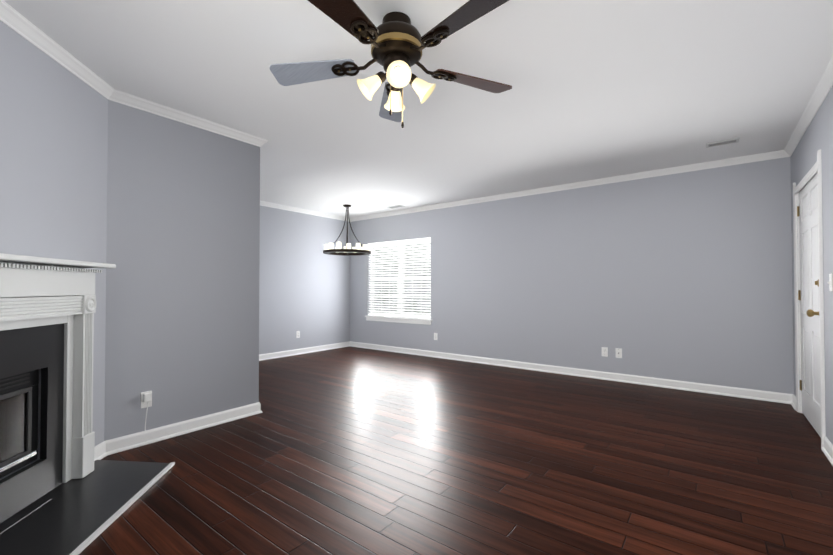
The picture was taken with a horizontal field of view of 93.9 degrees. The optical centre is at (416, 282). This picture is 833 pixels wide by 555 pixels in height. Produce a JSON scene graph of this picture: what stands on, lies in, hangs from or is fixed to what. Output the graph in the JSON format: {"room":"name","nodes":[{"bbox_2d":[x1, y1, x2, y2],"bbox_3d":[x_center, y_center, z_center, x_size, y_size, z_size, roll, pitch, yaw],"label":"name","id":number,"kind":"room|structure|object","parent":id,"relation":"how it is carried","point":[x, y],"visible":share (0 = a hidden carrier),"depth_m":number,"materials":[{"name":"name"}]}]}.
{"room":"living room","nodes":[
{"label":"living room","id":0,"kind":"room"},
{"bbox_2d":[0,20,107,479],"bbox_3d":[-2.025,-0.088,1.588,0.160,2.450,2.160,0,-1,-8],"label":"wall","id":1,"kind":"structure","parent":0,"point":[53,150],"depth_m":2.16,"materials":[{"name":"grey paint"}]},
{"bbox_2d":[104,100,259,440],"bbox_3d":[-1.810,-0.066,3.099,0.160,2.450,1.110,-1,-1,37],"label":"wall","id":2,"kind":"structure","parent":0,"point":[182,277],"depth_m":2.96,"materials":[{"name":"paint"}]},
{"bbox_2d":[141,391,151,430],"bbox_3d":[-1.921,0.918,2.774,0.039,0.272,0.070,-1,-1,37],"label":"plug","id":3,"kind":"object","parent":2,"relation":"attached to","point":[146,399],"visible":1,"depth_m":2.77,"materials":[{"name":"white plastic"}]},
{"bbox_2d":[0,0,832,221],"bbox_3d":[-0.596,-1.256,3.301,6.150,0.064,5.845,-1,-1,37],"label":"crown molding","id":4,"kind":"structure","parent":2,"relation":"attached to","point":[18,23],"depth_m":3.10,"materials":[{"name":"white wood"}]},
{"bbox_2d":[94,341,832,465],"bbox_3d":[-0.596,1.114,3.267,6.150,0.094,5.845,-1,-1,37],"label":"baseboard","id":5,"kind":"structure","parent":2,"relation":"attached to","point":[103,449],"depth_m":4.06,"materials":[{"name":"white wood"}]},
{"bbox_2d":[259,206,349,353],"bbox_3d":[-2.321,-0.021,6.227,0.160,2.450,3.570,-1,-1,37],"label":"wall","id":6,"kind":"structure","parent":0,"point":[304,284],"depth_m":6.58,"materials":[{"name":"grey paint"}]},
{"bbox_2d":[3,0,832,217],"bbox_3d":[-0.596,-1.349,3.303,6.750,0.120,6.445,-1,-1,37],"label":"ceiling","id":7,"kind":"structure","parent":0,"point":[600,89],"depth_m":2.57,"materials":[{"name":"white paint"}]},
{"bbox_2d":[323,204,370,255],"bbox_3d":[-1.116,-0.853,6.270,0.762,0.783,0.762,-1,-1,37],"label":"chandelier","id":8,"kind":"object","parent":7,"relation":"hanging from","point":[338,250],"visible":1,"depth_m":6.14,"materials":[{"name":"brown metal"}]},
{"bbox_2d":[269,0,511,127],"bbox_3d":[-0.102,-1.040,1.908,1.296,0.536,1.289,-1,-1,37],"label":"ceiling fan","id":9,"kind":"object","parent":7,"relation":"hanging from","point":[396,41],"visible":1,"depth_m":1.88,"materials":[{"name":"brown wood"}]},
{"bbox_2d":[387,205,404,208],"bbox_3d":[-0.343,-1.238,6.367,0.280,0.011,0.140,-1,-1,37],"label":"ceiling vent","id":10,"kind":"object","parent":7,"relation":"in","point":[395,206],"visible":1,"depth_m":6.34,"materials":[{"name":"white metal"}]},
{"bbox_2d":[706,137,739,147],"bbox_3d":[2.800,-1.278,3.562,0.240,0.011,0.120,-1,-1,37],"label":"ceiling vent","id":11,"kind":"object","parent":7,"relation":"in","point":[723,142],"visible":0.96,"depth_m":3.55,"materials":[{"name":"white metal"}]},
{"bbox_2d":[79,346,832,554],"bbox_3d":[-0.596,1.221,3.266,6.750,0.120,6.445,-1,-1,37],"label":"floor","id":12,"kind":"structure","parent":0,"point":[349,450],"depth_m":2.36,"materials":[{"name":"brown wood"}]},
{"bbox_2d":[0,460,174,554],"bbox_3d":[-1.675,1.128,1.588,0.533,0.016,1.900,0,-1,-8],"label":"hearth","id":13,"kind":"object","parent":12,"relation":"on","point":[78,516],"visible":0.85,"depth_m":1.92,"materials":[{"name":"black stone"}]},
{"bbox_2d":[0,253,115,522],"bbox_3d":[-2.073,0.498,1.543,0.633,1.244,1.678,0,-1,-8],"label":"fireplace","id":14,"kind":"object","parent":13,"relation":"on","point":[50,334],"visible":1,"depth_m":2.06,"materials":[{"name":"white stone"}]},
{"bbox_2d":[350,157,793,393],"bbox_3d":[1.286,-0.030,5.625,6.310,2.450,0.160,-1,-1,37],"label":"wall","id":15,"kind":"structure","parent":0,"point":[686,276],"depth_m":4.64,"materials":[{"name":"grey paint"}]},
{"bbox_2d":[365,243,431,324],"bbox_3d":[-0.305,-0.018,6.813,1.510,1.431,0.185,-1,-1,37],"label":"window","id":16,"kind":"structure","parent":15,"relation":"in","point":[397,286],"depth_m":6.83,"materials":[{"name":"white"}]},
{"bbox_2d":[368,237,430,318],"bbox_3d":[-0.318,-0.066,6.796,1.424,1.332,0.068,-1,-1,37],"label":"window blinds","id":17,"kind":"object","parent":16,"relation":"attached to","point":[401,243],"visible":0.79,"depth_m":6.74,"materials":[{"name":"white plastic"}]},
{"bbox_2d":[601,347,607,356],"bbox_3d":[2.293,0.847,4.740,0.070,0.114,0.008,-1,-1,37],"label":"electrical outlet","id":18,"kind":"object","parent":15,"relation":"attached to","point":[604,351],"visible":1,"depth_m":4.73,"materials":[{"name":"white plastic"}]},
{"bbox_2d":[615,348,621,357],"bbox_3d":[2.417,0.846,4.647,0.070,0.114,0.007,-1,-1,37],"label":"electrical outlet","id":19,"kind":"object","parent":15,"relation":"attached to","point":[618,352],"visible":1,"depth_m":4.65,"materials":[{"name":"white plastic"}]},
{"bbox_2d":[790,86,832,444],"bbox_3d":[1.916,0.409,1.367,0.160,3.450,5.845,-1,-1,37],"label":"wall","id":20,"kind":"structure","parent":0,"point":[817,135],"depth_m":2.64,"materials":[{"name":"grey paint"}]},
{"bbox_2d":[797,172,820,436],"bbox_3d":[3.139,0.151,3.124,0.116,1.983,0.905,-1,-1,37],"label":"door","id":21,"kind":"structure","parent":20,"relation":"in","point":[807,214],"depth_m":3.12,"materials":[{"name":"white paint"}]},
{"bbox_2d":[793,150,825,446],"bbox_3d":[3.199,0.118,3.074,0.178,2.080,1.060,-1,-1,37],"label":"door frame","id":22,"kind":"structure","parent":20,"relation":"attached to","point":[814,169],"depth_m":2.88,"materials":[{"name":"white wood"}]},
{"bbox_2d":[827,273,832,290],"bbox_3d":[2.669,0.000,2.512,0.018,0.114,0.070,-1,-1,37],"label":"light switch","id":23,"kind":"object","parent":20,"relation":"attached to","point":[830,282],"visible":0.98,"depth_m":2.50,"materials":[{"name":"white plastic"}]},
{"label":"outside","id":24,"kind":"structure","parent":0,"visible":0},
{"bbox_2d":[375,243,430,312],"bbox_3d":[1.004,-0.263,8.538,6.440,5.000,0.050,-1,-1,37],"label":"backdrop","id":25,"kind":"structure","parent":24,"point":[405,280],"depth_m":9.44,"materials":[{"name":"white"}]}
]}

